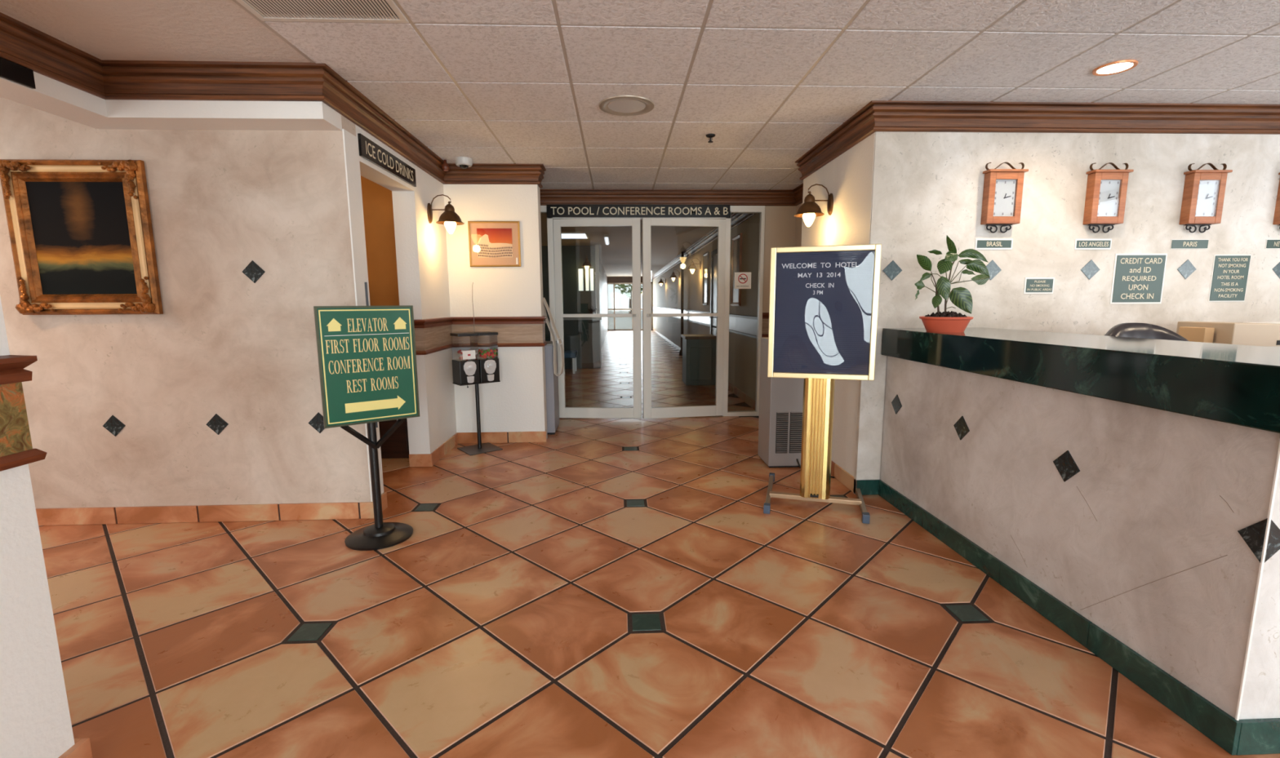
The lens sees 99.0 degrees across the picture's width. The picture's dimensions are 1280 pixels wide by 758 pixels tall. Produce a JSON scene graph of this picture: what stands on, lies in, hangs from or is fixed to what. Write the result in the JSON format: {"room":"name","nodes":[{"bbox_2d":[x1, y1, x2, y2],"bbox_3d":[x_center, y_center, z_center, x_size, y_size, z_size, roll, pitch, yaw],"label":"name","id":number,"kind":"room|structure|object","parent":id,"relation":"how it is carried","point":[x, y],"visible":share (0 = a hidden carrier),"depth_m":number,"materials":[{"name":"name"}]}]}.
{"room":"hotel lobby","nodes":[
{"label":"hotel lobby","id":0,"kind":"room"},
{"bbox_2d":[0,297,75,757],"bbox_3d":[-1.686,-0.065,0.861,0.400,2.410,0.860,-1,8,-2],"label":"wall column","id":1,"kind":"structure","parent":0,"point":[35,721],"depth_m":1.33,"materials":[{"name":"white paint"}]},
{"bbox_2d":[0,355,46,471],"bbox_3d":[-1.671,0.134,0.905,0.430,0.267,0.890,-1,8,-2],"label":"chair rail","id":2,"kind":"object","parent":1,"relation":"attached to","point":[16,450],"visible":1,"depth_m":1.30,"materials":[{"name":"wood"},{"name":"patterned wallpaper"}]},
{"bbox_2d":[58,738,93,757],"bbox_3d":[-1.680,1.077,1.031,0.440,0.100,0.880,-1,8,-2],"label":"baseboard","id":3,"kind":"structure","parent":1,"relation":"attached to","point":[82,748],"depth_m":1.45,"materials":[{"name":"tile"}]},
{"bbox_2d":[0,71,342,130],"bbox_3d":[-2.140,-1.161,0.881,1.260,0.240,4.040,-1,8,-2],"label":"wall","id":4,"kind":"structure","parent":0,"point":[50,95],"depth_m":2.71,"materials":[{"name":"white paint"}]},
{"bbox_2d":[0,57,35,88],"bbox_3d":[-2.583,-1.221,1.896,0.016,0.076,0.900,-1,8,-2],"label":"header sign","id":5,"kind":"object","parent":4,"relation":"attached to","point":[9,70],"visible":1,"depth_m":2.27,"materials":[{"name":"black"}]},
{"bbox_2d":[0,12,546,188],"bbox_3d":[-2.179,-1.355,1.974,1.232,0.158,6.214,2,8,15],"label":"trim","id":6,"kind":"structure","parent":4,"relation":"attached to","point":[22,44],"depth_m":2.67,"materials":[{"name":"brown wood"}]},
{"bbox_2d":[0,97,370,508],"bbox_3d":[-3.308,-0.364,3.065,3.440,2.410,0.164,-1,8,-2],"label":"wall","id":7,"kind":"structure","parent":0,"point":[214,398],"depth_m":3.04,"materials":[{"name":"paint"}]},
{"bbox_2d":[0,159,163,315],"bbox_3d":[-2.984,-0.748,2.904,0.716,0.806,0.070,-1,8,-2],"label":"framed painting","id":8,"kind":"object","parent":7,"relation":"attached to","point":[81,233],"visible":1,"depth_m":2.92,"materials":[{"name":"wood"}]},
{"bbox_2d":[35,502,373,525],"bbox_3d":[-3.238,0.791,3.144,3.360,0.100,0.012,-1,8,-2],"label":"baseboard","id":9,"kind":"structure","parent":7,"relation":"attached to","point":[362,510],"depth_m":3.17,"materials":[{"name":"tile"}]},
{"bbox_2d":[381,492,387,511],"bbox_3d":[-1.569,0.759,3.301,0.012,0.100,0.172,-1,8,-2],"label":"baseboard","id":10,"kind":"object","parent":7,"relation":"attached to","point":[384,496],"visible":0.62,"depth_m":3.34,"materials":[{"name":"tile"}]},
{"bbox_2d":[360,175,399,306],"bbox_3d":[-2.677,-0.500,4.013,1.780,2.410,1.700,-1,8,-2],"label":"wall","id":11,"kind":"structure","parent":0,"point":[377,200],"depth_m":4.60,"materials":[{"name":"paint"}]},
{"bbox_2d":[342,124,456,502],"bbox_3d":[-1.698,-0.491,3.909,0.168,2.410,1.729,-1,8,-2],"label":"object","id":12,"kind":"structure","parent":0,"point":[421,252],"depth_m":4.08,"materials":[{"name":"white paint"}]},
{"bbox_2d":[357,133,416,186],"bbox_3d":[-1.608,-1.391,3.524,0.018,0.122,0.850,-1,8,-2],"label":"sign","id":13,"kind":"object","parent":12,"relation":"attached to","point":[369,150],"visible":1,"depth_m":3.43,"materials":[{"name":"black"}]},
{"bbox_2d":[408,432,457,466],"bbox_3d":[-1.710,0.581,4.578,0.172,0.100,0.724,-1,8,-2],"label":"baseboard","id":14,"kind":"structure","parent":12,"relation":"attached to","point":[422,460],"depth_m":4.27,"materials":[{"name":"tile"}]},
{"bbox_2d":[426,194,464,234],"bbox_3d":[-1.512,-1.287,4.265,0.266,0.300,0.212,-1,8,-2],"label":"wall sconce","id":15,"kind":"object","parent":12,"relation":"attached to","point":[449,218],"visible":1,"depth_m":4.24,"materials":[{"name":"brown metal"}]},
{"bbox_2d":[443,184,547,439],"bbox_3d":[-1.346,-0.626,4.854,0.950,2.410,0.150,-1,8,-2],"label":"wall","id":16,"kind":"structure","parent":0,"point":[517,402],"depth_m":4.77,"materials":[{"name":"white paint"}]},
{"bbox_2d":[441,160,449,171],"bbox_3d":[-1.582,-1.736,4.442,0.064,0.093,0.064,-1,8,-2],"label":"sensor","id":17,"kind":"object","parent":16,"relation":"attached to","point":[445,166],"visible":1,"depth_m":4.42,"materials":[{"name":"brown plastic"}]},
{"bbox_2d":[413,315,546,355],"bbox_3d":[-1.415,-0.389,4.636,1.302,0.267,0.566,-8,11,-43],"label":"chair rail","id":18,"kind":"object","parent":16,"relation":"attached to","point":[432,335],"visible":0.74,"depth_m":4.79,"materials":[{"name":"brown wood"}]},
{"bbox_2d":[467,221,520,266],"bbox_3d":[-1.248,-1.159,4.696,0.434,0.382,0.024,-1,8,-2],"label":"framed print","id":19,"kind":"object","parent":16,"relation":"attached to","point":[491,243],"visible":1,"depth_m":4.70,"materials":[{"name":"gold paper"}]},
{"bbox_2d":[457,431,546,444],"bbox_3d":[-1.244,0.528,4.938,0.790,0.100,0.012,-1,8,-2],"label":"baseboard","id":20,"kind":"structure","parent":16,"relation":"attached to","point":[496,437],"depth_m":4.93,"materials":[{"name":"tile"}]},
{"bbox_2d":[542,297,564,376],"bbox_3d":[-0.807,-0.384,5.044,0.195,0.729,0.125,-1,8,-2],"label":"strap","id":21,"kind":"object","parent":16,"relation":"hanging from","point":[559,342],"visible":0.89,"depth_m":5.06,"materials":[{"name":"beige"}]},
{"bbox_2d":[541,245,608,360],"bbox_3d":[-1.806,-2.084,15.298,1.450,2.410,19.000,-1,8,-2],"label":"wall","id":22,"kind":"structure","parent":0,"point":[575,301],"depth_m":11.31,"materials":[{"name":"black paint"}]},
{"bbox_2d":[577,268,593,290],"bbox_3d":[-1.118,-2.059,11.333,0.310,0.450,0.010,-1,8,-2],"label":"window","id":23,"kind":"structure","parent":22,"relation":"in","point":[580,270],"depth_m":11.33,"materials":[{"name":"white glass"}]},
{"bbox_2d":[582,255,591,270],"bbox_3d":[-1.076,-2.351,11.064,0.212,0.300,0.266,-1,8,-2],"label":"wall sconce","id":24,"kind":"object","parent":22,"relation":"attached to","point":[586,264],"visible":1,"depth_m":11.00,"materials":[{"name":"brown metal"}]},
{"bbox_2d":[607,276,653,328],"bbox_3d":[-0.447,-3.424,24.818,2.350,2.410,0.100,-1,8,-2],"label":"wall","id":25,"kind":"structure","parent":0,"point":[610,279],"depth_m":24.61,"materials":[{"name":"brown paint"}]},
{"bbox_2d":[607,282,652,330],"bbox_3d":[-0.470,-3.281,24.806,2.080,2.150,0.080,-1,8,-2],"label":"door","id":26,"kind":"structure","parent":25,"relation":"in","point":[614,308],"depth_m":24.77,"materials":[{"name":"white metal"}]},
{"bbox_2d":[0,0,1279,276],"bbox_3d":[-0.156,-2.576,9.513,10.500,0.153,30.447,-1,8,-2],"label":"ceiling","id":27,"kind":"structure","parent":0,"point":[495,82],"depth_m":2.66,"materials":[{"name":"white"}]},
{"bbox_2d":[235,0,408,22],"bbox_3d":[-1.243,-1.443,1.959,0.594,0.022,0.596,-1,8,-2],"label":"ceiling vent","id":28,"kind":"object","parent":27,"relation":"in","point":[305,11],"visible":0.91,"depth_m":2.18,"materials":[{"name":"white metal"}]},
{"bbox_2d":[454,156,472,168],"bbox_3d":[-1.421,-1.737,4.408,0.132,0.080,0.132,-1,8,-2],"label":"security camera","id":29,"kind":"object","parent":27,"relation":"attached to","point":[464,162],"visible":1,"depth_m":4.36,"materials":[{"name":"grey plastic"}]},
{"bbox_2d":[561,231,588,238],"bbox_3d":[-1.198,-2.450,9.310,0.600,0.034,0.700,-1,8,-2],"label":"recessed light","id":30,"kind":"object","parent":27,"relation":"in","point":[564,234],"visible":0.64,"depth_m":9.18,"materials":[{"name":"white metal"}]},
{"bbox_2d":[604,234,609,244],"bbox_3d":[-0.603,-2.529,9.930,0.080,0.055,1.200,-1,8,-2],"label":"fluorescent tube","id":31,"kind":"object","parent":27,"relation":"attached to","point":[606,236],"visible":1,"depth_m":9.62,"materials":[{"name":"white glass"}]},
{"bbox_2d":[599,95,654,115],"bbox_3d":[-0.079,-1.616,3.237,0.330,0.009,0.330,-1,8,-2],"label":"recessed light","id":32,"kind":"object","parent":27,"relation":"in","point":[620,105],"visible":1,"depth_m":3.23,"materials":[{"name":"beige"}]},
{"bbox_2d":[706,133,715,142],"bbox_3d":[0.493,-1.681,3.818,0.068,0.048,0.068,-1,8,-2],"label":"sprinkler","id":33,"kind":"object","parent":27,"relation":"attached to","point":[709,136],"visible":1,"depth_m":3.81,"materials":[{"name":"black metal"}]},
{"bbox_2d":[1092,59,1138,75],"bbox_3d":[2.381,-1.560,2.740,0.176,0.007,0.176,-1,8,-2],"label":"recessed light","id":34,"kind":"object","parent":27,"relation":"in","point":[1117,67],"visible":1,"depth_m":2.73,"materials":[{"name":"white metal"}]},
{"bbox_2d":[38,330,1279,757],"bbox_3d":[-0.141,-0.057,9.865,10.500,0.120,30.449,-1,8,-2],"label":"floor","id":35,"kind":"structure","parent":0,"point":[602,588],"depth_m":2.13,"materials":[{"name":"tile"}]},
{"bbox_2d":[313,282,419,551],"bbox_3d":[-1.391,0.182,2.866,0.387,1.362,0.336,-1,8,-2],"label":"sign stand","id":36,"kind":"object","parent":35,"relation":"on","point":[366,355],"visible":1,"depth_m":2.82,"materials":[{"name":"black"}]},
{"bbox_2d":[378,418,408,458],"bbox_3d":[-2.350,0.322,4.581,1.000,0.620,0.410,-1,8,-2],"label":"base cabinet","id":37,"kind":"object","parent":35,"relation":"on","point":[397,446],"visible":0.07,"depth_m":4.43,"materials":[{"name":"brown wood"}]},
{"bbox_2d":[449,282,502,455],"bbox_3d":[-1.391,-0.098,4.633,0.350,1.426,0.290,-7,10,-39],"label":"machine","id":38,"kind":"object","parent":35,"relation":"on","point":[469,369],"visible":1,"depth_m":4.59,"materials":[{"name":"grey metal"}]},
{"bbox_2d":[452,381,500,386],"bbox_3d":[-1.390,0.026,4.651,0.350,0.009,0.170,-7,10,-39],"label":"tray","id":39,"kind":"object","parent":38,"relation":"on","point":[464,383],"depth_m":4.55,"materials":[{"name":"black"}]},
{"bbox_2d":[544,341,559,435],"bbox_3d":[-0.973,0.077,5.367,0.310,0.872,0.410,-1,8,-2],"label":"base cabinet","id":40,"kind":"object","parent":35,"relation":"on","point":[551,379],"visible":0.3,"depth_m":5.20,"materials":[{"name":"grey metal"}]},
{"bbox_2d":[564,351,577,373],"bbox_3d":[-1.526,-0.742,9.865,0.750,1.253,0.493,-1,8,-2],"label":"bench","id":41,"kind":"object","parent":35,"relation":"on","point":[567,354],"visible":0.36,"depth_m":9.71,"materials":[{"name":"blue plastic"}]},
{"bbox_2d":[563,317,602,368],"bbox_3d":[-1.114,-0.720,10.717,0.760,0.970,0.680,-1,8,-2],"label":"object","id":42,"kind":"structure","parent":35,"relation":"on","point":[582,335],"depth_m":10.41,"materials":[{"name":"black paint"}]},
{"bbox_2d":[586,306,596,314],"bbox_3d":[-0.936,-1.319,10.693,0.196,0.221,0.122,-1,8,-2],"label":"potted plant","id":43,"kind":"object","parent":42,"relation":"on","point":[592,309],"visible":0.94,"depth_m":10.67,"materials":[{"name":"black plant"}]},
{"bbox_2d":[595,244,599,314],"bbox_3d":[-0.861,-1.513,11.172,0.100,2.410,0.100,-1,8,-2],"label":"post","id":44,"kind":"object","parent":35,"relation":"on","point":[597,249],"visible":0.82,"depth_m":11.06,"materials":[{"name":"white"}]},
{"bbox_2d":[679,251,684,355],"bbox_3d":[0.993,-1.756,12.832,0.140,2.410,0.136,-1,8,-2],"label":"post","id":45,"kind":"object","parent":35,"relation":"on","point":[682,252],"visible":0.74,"depth_m":12.78,"materials":[{"name":"brown wood"}]},
{"bbox_2d":[680,334,715,385],"bbox_3d":[0.911,-0.306,8.483,0.490,0.745,0.540,-1,8,-2],"label":"cabinet","id":46,"kind":"object","parent":35,"relation":"on","point":[699,351],"visible":0.88,"depth_m":8.24,"materials":[{"name":"grey laminate"}]},
{"bbox_2d":[757,337,804,467],"bbox_3d":[1.160,0.171,4.240,0.390,0.972,0.330,-1,8,-2],"label":"air conditioning unit","id":47,"kind":"object","parent":35,"relation":"on","point":[780,399],"visible":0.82,"depth_m":4.12,"materials":[{"name":"grey metal"}]},
{"bbox_2d":[775,412,802,453],"bbox_3d":[1.123,0.405,4.112,0.200,0.315,0.015,-1,8,-2],"label":"grille","id":48,"kind":"object","parent":47,"relation":"attached to","point":[788,425],"depth_m":4.11,"materials":[{"name":"grey metal"}]},
{"bbox_2d":[796,458,835,478],"bbox_3d":[1.283,0.656,4.016,0.018,0.073,0.326,-6,10,-37],"label":"power cord","id":49,"kind":"object","parent":35,"relation":"on","point":[797,459],"visible":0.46,"depth_m":4.12,"materials":[{"name":"black plastic"}]},
{"bbox_2d":[763,244,881,524],"bbox_3d":[1.104,-0.008,3.378,0.602,1.567,0.657,2,8,16],"label":"stand","id":50,"kind":"object","parent":35,"relation":"on","point":[824,304],"visible":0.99,"depth_m":3.22,"materials":[{"name":"gold metal"}]},
{"bbox_2d":[878,327,1279,755],"bbox_3d":[3.332,0.343,2.520,3.540,1.083,2.108,-1,8,-2],"label":"reception desk","id":51,"kind":"object","parent":35,"relation":"on","point":[1126,491],"depth_m":1.84,"materials":[{"name":"paint"}]},
{"bbox_2d":[914,235,991,332],"bbox_3d":[1.681,-0.513,2.953,0.381,0.513,0.260,3,8,20],"label":"potted plant","id":52,"kind":"object","parent":51,"relation":"on","point":[961,297],"visible":1,"depth_m":2.92,"materials":[{"name":"green plant"}]},
{"bbox_2d":[1104,322,1188,341],"bbox_3d":[2.570,0.305,2.646,0.608,1.132,0.611,-1,8,-2],"label":"office chair","id":53,"kind":"object","parent":35,"relation":"on","point":[1132,330],"visible":0.06,"depth_m":2.78,"materials":[{"name":"black leather"}]},
{"bbox_3d":[4.002,0.334,3.289,2.050,0.880,0.630,-1,8,-2],"label":"desk","id":54,"kind":"object","parent":35,"relation":"on","visible":0},
{"bbox_2d":[1178,327,1214,342],"bbox_3d":[3.107,-0.182,3.064,0.055,0.215,0.140,-1,8,-2],"label":"cardboard box","id":55,"kind":"object","parent":54,"relation":"on","point":[1205,335],"visible":0.44,"depth_m":3.02,"materials":[{"name":"brown cardboard"}]},
{"bbox_2d":[1176,321,1279,346],"bbox_3d":[3.339,-0.198,3.070,0.380,0.243,0.302,-1,8,-2],"label":"printer","id":56,"kind":"object","parent":54,"relation":"on","point":[1265,335],"visible":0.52,"depth_m":2.92,"materials":[{"name":"beige plastic"}]},
{"bbox_2d":[1245,322,1279,324],"bbox_3d":[3.719,-0.199,3.087,0.340,0.235,0.300,-1,8,-2],"label":"paper tray","id":57,"kind":"object","parent":54,"relation":"on","point":[1246,322],"visible":0.08,"depth_m":3.13,"materials":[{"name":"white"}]},
{"bbox_2d":[540,205,795,312],"bbox_3d":[-0.103,-0.779,5.900,3.520,2.410,0.100,-1,8,-2],"label":"wall","id":58,"kind":"structure","parent":0,"point":[780,220],"depth_m":5.81,"materials":[{"name":"beige paint"}]},
{"bbox_2d":[552,217,641,418],"bbox_3d":[-0.443,-0.617,5.783,0.905,2.100,0.067,0,8,4],"label":"door","id":59,"kind":"structure","parent":58,"relation":"in","point":[635,412],"depth_m":5.76,"materials":[{"name":"white metal"}]},
{"bbox_2d":[546,204,730,217],"bbox_3d":[-0.011,-1.745,5.673,1.904,0.128,0.020,-1,8,-2],"label":"overhead sign","id":60,"kind":"object","parent":58,"relation":"attached to","point":[553,211],"visible":1,"depth_m":5.67,"materials":[{"name":"black"}]},
{"bbox_2d":[540,205,764,416],"bbox_3d":[-0.086,-0.695,5.872,2.810,2.250,0.080,-1,8,-2],"label":"door frame","id":61,"kind":"structure","parent":58,"relation":"attached to","point":[733,209],"depth_m":5.83,"materials":[{"name":"white metal"}]},
{"bbox_2d":[641,217,725,418],"bbox_3d":[0.468,-0.626,5.812,0.885,2.100,0.067,-2,8,-9],"label":"door","id":62,"kind":"structure","parent":58,"relation":"in","point":[649,412],"depth_m":5.80,"materials":[{"name":"white metal"}]},
{"bbox_2d":[734,272,751,288],"bbox_3d":[1.103,-1.057,5.861,0.180,0.174,0.004,-1,8,-2],"label":"no smoking sign","id":63,"kind":"object","parent":58,"relation":"attached to","point":[742,280],"visible":1,"depth_m":5.86,"materials":[{"name":"white plastic"}]},
{"bbox_2d":[653,213,759,400],"bbox_3d":[1.041,-2.117,15.411,0.150,2.410,19.000,-1,8,-2],"label":"wall","id":64,"kind":"structure","parent":0,"point":[742,357],"depth_m":7.79,"materials":[{"name":"paint"}]},
{"bbox_2d":[658,276,666,285],"bbox_3d":[0.719,-3.217,17.972,0.266,0.300,0.212,-1,8,-2],"label":"wall sconce","id":65,"kind":"object","parent":64,"relation":"attached to","point":[660,282],"visible":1,"depth_m":17.94,"materials":[{"name":"brown metal"}]},
{"bbox_2d":[669,269,679,280],"bbox_3d":[0.882,-2.665,14.014,0.266,0.300,0.212,-1,8,-2],"label":"wall sconce","id":66,"kind":"object","parent":64,"relation":"attached to","point":[673,276],"visible":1,"depth_m":13.99,"materials":[{"name":"brown metal"}]},
{"bbox_2d":[687,257,701,273],"bbox_3d":[1.029,-2.167,10.452,0.266,0.300,0.212,-1,8,-2],"label":"wall sconce","id":67,"kind":"object","parent":64,"relation":"attached to","point":[692,267],"visible":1,"depth_m":10.42,"materials":[{"name":"white glass"}]},
{"bbox_2d":[651,213,755,279],"bbox_3d":[0.930,-3.231,15.251,0.060,0.158,19.000,-1,8,-2],"label":"trim","id":68,"kind":"structure","parent":64,"relation":"attached to","point":[736,220],"depth_m":9.92,"materials":[{"name":"brown wood"}]},
{"bbox_2d":[652,328,755,409],"bbox_3d":[0.967,-0.972,15.568,0.012,0.100,19.000,-1,8,-2],"label":"baseboard","id":69,"kind":"structure","parent":64,"relation":"attached to","point":[735,391],"depth_m":7.35,"materials":[{"name":"ceramic"}]},
{"bbox_2d":[652,306,757,338],"bbox_3d":[0.956,-1.873,15.441,0.024,0.250,19.000,-1,8,-2],"label":"chair rail","id":70,"kind":"object","parent":64,"relation":"attached to","point":[744,325],"visible":0.59,"depth_m":7.57,"materials":[{"name":"grey"}]},
{"bbox_2d":[702,251,709,305],"bbox_3d":[1.177,-1.792,9.803,0.030,0.920,0.520,-1,8,-2],"label":"picture","id":71,"kind":"object","parent":64,"relation":"attached to","point":[706,255],"visible":1,"depth_m":9.78,"materials":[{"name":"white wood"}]},
{"bbox_2d":[709,248,717,335],"bbox_3d":[1.208,-1.019,8.750,0.070,2.080,1.000,-1,8,-2],"label":"door","id":72,"kind":"structure","parent":64,"relation":"in","point":[714,253],"depth_m":8.96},
{"bbox_2d":[730,233,742,306],"bbox_3d":[1.281,-1.440,7.279,0.030,0.920,0.520,-1,8,-2],"label":"picture","id":73,"kind":"object","parent":64,"relation":"attached to","point":[736,245],"visible":1,"depth_m":7.28,"materials":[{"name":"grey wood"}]},
{"bbox_2d":[795,203,802,246],"bbox_3d":[-0.077,-0.693,5.281,3.720,2.410,1.350,-1,8,-2],"label":"wall","id":74,"kind":"structure","parent":0,"point":[798,220],"depth_m":5.71,"materials":[{"name":"beige paint"}]},
{"bbox_2d":[539,183,803,205],"bbox_3d":[-0.082,-1.801,5.076,3.520,0.158,1.250,-1,8,-2],"label":"trim","id":75,"kind":"structure","parent":74,"relation":"attached to","point":[548,197],"depth_m":5.68,"materials":[{"name":"brown wood"}]},
{"bbox_2d":[795,100,1279,179],"bbox_3d":[3.222,-1.664,3.954,3.810,0.158,1.398,-1,8,-2],"label":"trim","id":76,"kind":"structure","parent":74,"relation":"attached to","point":[894,116],"depth_m":3.28,"materials":[{"name":"brown wood"}]},
{"bbox_2d":[800,132,875,476],"bbox_3d":[1.610,-0.531,4.050,0.450,2.410,1.270,-1,8,-2],"label":"wall","id":77,"kind":"structure","parent":0,"point":[848,176],"depth_m":3.72,"materials":[{"name":"white paint"}]},
{"bbox_2d":[761,312,768,337],"bbox_3d":[1.515,-0.503,5.323,0.340,0.267,1.250,-1,8,-2],"label":"chair rail","id":78,"kind":"object","parent":77,"relation":"attached to","point":[765,331],"visible":0.21,"depth_m":5.93,"materials":[{"name":"brown wood"}]},
{"bbox_2d":[794,183,833,226],"bbox_3d":[1.248,-1.252,3.939,0.266,0.300,0.212,-1,8,-2],"label":"wall sconce","id":79,"kind":"object","parent":77,"relation":"attached to","point":[809,210],"visible":1,"depth_m":3.91,"materials":[{"name":"brown metal"}]},
{"bbox_2d":[831,460,856,493],"bbox_3d":[1.386,0.617,4.195,0.012,0.100,1.282,-1,8,-2],"label":"baseboard","id":80,"kind":"structure","parent":77,"relation":"attached to","point":[839,473],"depth_m":3.76,"materials":[{"name":"tile"}]},
{"bbox_2d":[853,131,1279,494],"bbox_3d":[3.276,-0.470,3.549,3.762,2.410,0.154,-1,8,-2],"label":"wall","id":81,"kind":"structure","parent":0,"point":[928,187],"depth_m":3.39,"materials":[{"name":"paint"}]},
{"bbox_2d":[855,480,879,495],"bbox_3d":[1.491,0.706,3.555,0.169,0.100,0.012,-1,8,-2],"label":"baseboard","id":82,"kind":"structure","parent":81,"relation":"attached to","point":[867,487],"depth_m":3.55,"materials":[{"name":"tile"}]},
{"bbox_2d":[974,238,1013,249],"bbox_3d":[2.189,-0.835,3.377,0.235,0.066,0.008,-1,8,-2],"label":"placard","id":83,"kind":"object","parent":81,"relation":"attached to","point":[980,243],"visible":1,"depth_m":3.38,"materials":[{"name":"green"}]},
{"bbox_2d":[980,161,1028,233],"bbox_3d":[2.200,-1.099,3.309,0.236,0.414,0.070,-1,8,-2],"label":"wall clock","id":84,"kind":"object","parent":81,"relation":"attached to","point":[1002,192],"visible":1,"depth_m":3.30,"materials":[{"name":"brown wood"}]},
{"bbox_2d":[1023,277,1054,293],"bbox_3d":[2.503,-0.586,3.425,0.188,0.100,0.008,-1,8,-2],"label":"notice","id":85,"kind":"object","parent":81,"relation":"attached to","point":[1032,285],"visible":1,"depth_m":3.42,"materials":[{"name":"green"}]},
{"bbox_2d":[1074,239,1111,249],"bbox_3d":[2.823,-0.840,3.402,0.233,0.064,0.008,-1,8,-2],"label":"placard","id":86,"kind":"object","parent":81,"relation":"attached to","point":[1080,244],"visible":1,"depth_m":3.40,"materials":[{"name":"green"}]},
{"bbox_2d":[1082,162,1133,233],"bbox_3d":[2.850,-1.106,3.335,0.236,0.414,0.070,-1,8,-2],"label":"wall clock","id":87,"kind":"object","parent":81,"relation":"attached to","point":[1106,189],"visible":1,"depth_m":3.32,"materials":[{"name":"brown wood"}]},
{"bbox_2d":[1109,253,1167,304],"bbox_3d":[3.144,-0.632,3.445,0.335,0.312,0.008,-1,8,-2],"label":"notice","id":88,"kind":"object","parent":81,"relation":"attached to","point":[1137,278],"visible":1,"depth_m":3.44,"materials":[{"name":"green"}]},
{"bbox_2d":[1169,239,1208,248],"bbox_3d":[3.447,-0.846,3.427,0.241,0.058,0.008,-1,8,-2],"label":"placard","id":89,"kind":"object","parent":81,"relation":"attached to","point":[1175,243],"visible":1,"depth_m":3.42,"materials":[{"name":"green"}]},
{"bbox_2d":[1179,163,1232,232],"bbox_3d":[3.471,-1.113,3.360,0.236,0.414,0.070,-1,8,-2],"label":"wall clock","id":90,"kind":"object","parent":81,"relation":"attached to","point":[1204,190],"visible":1,"depth_m":3.35,"materials":[{"name":"brown wood"}]},
{"bbox_2d":[1208,254,1251,302],"bbox_3d":[3.744,-0.640,3.469,0.240,0.292,0.008,-1,8,-2],"label":"notice","id":91,"kind":"object","parent":81,"relation":"attached to","point":[1229,273],"visible":1,"depth_m":3.47,"materials":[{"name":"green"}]},
{"bbox_2d":[1265,239,1279,248],"bbox_3d":[4.072,-0.853,3.452,0.241,0.058,0.008,-1,8,-2],"label":"placard","id":92,"kind":"object","parent":81,"relation":"attached to","point":[1270,243],"visible":1,"depth_m":3.45,"materials":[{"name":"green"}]},
{"bbox_2d":[1272,172,1279,228],"bbox_3d":[4.084,-1.120,3.384,0.236,0.414,0.070,-1,8,-2],"label":"wall clock","id":93,"kind":"object","parent":81,"relation":"attached to","point":[1277,213],"visible":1,"depth_m":3.41,"materials":[{"name":"brown wood"}]},
{"label":"outside","id":94,"kind":"structure","parent":0,"visible":0},
{"bbox_2d":[608,311,642,329],"bbox_3d":[-0.604,-0.711,15.034,80.000,0.150,150.000,-1,8,-2],"label":"ground","id":95,"kind":"structure","parent":94,"point":[620,322],"depth_m":37.41,"materials":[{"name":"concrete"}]},
{"bbox_2d":[614,284,642,313],"bbox_3d":[-0.930,-8.382,51.311,3.368,5.001,3.405,4,9,29],"label":"tree","id":96,"kind":"object","parent":95,"relation":"on","point":[628,294],"visible":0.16,"depth_m":51.36,"materials":[{"name":"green plant"}]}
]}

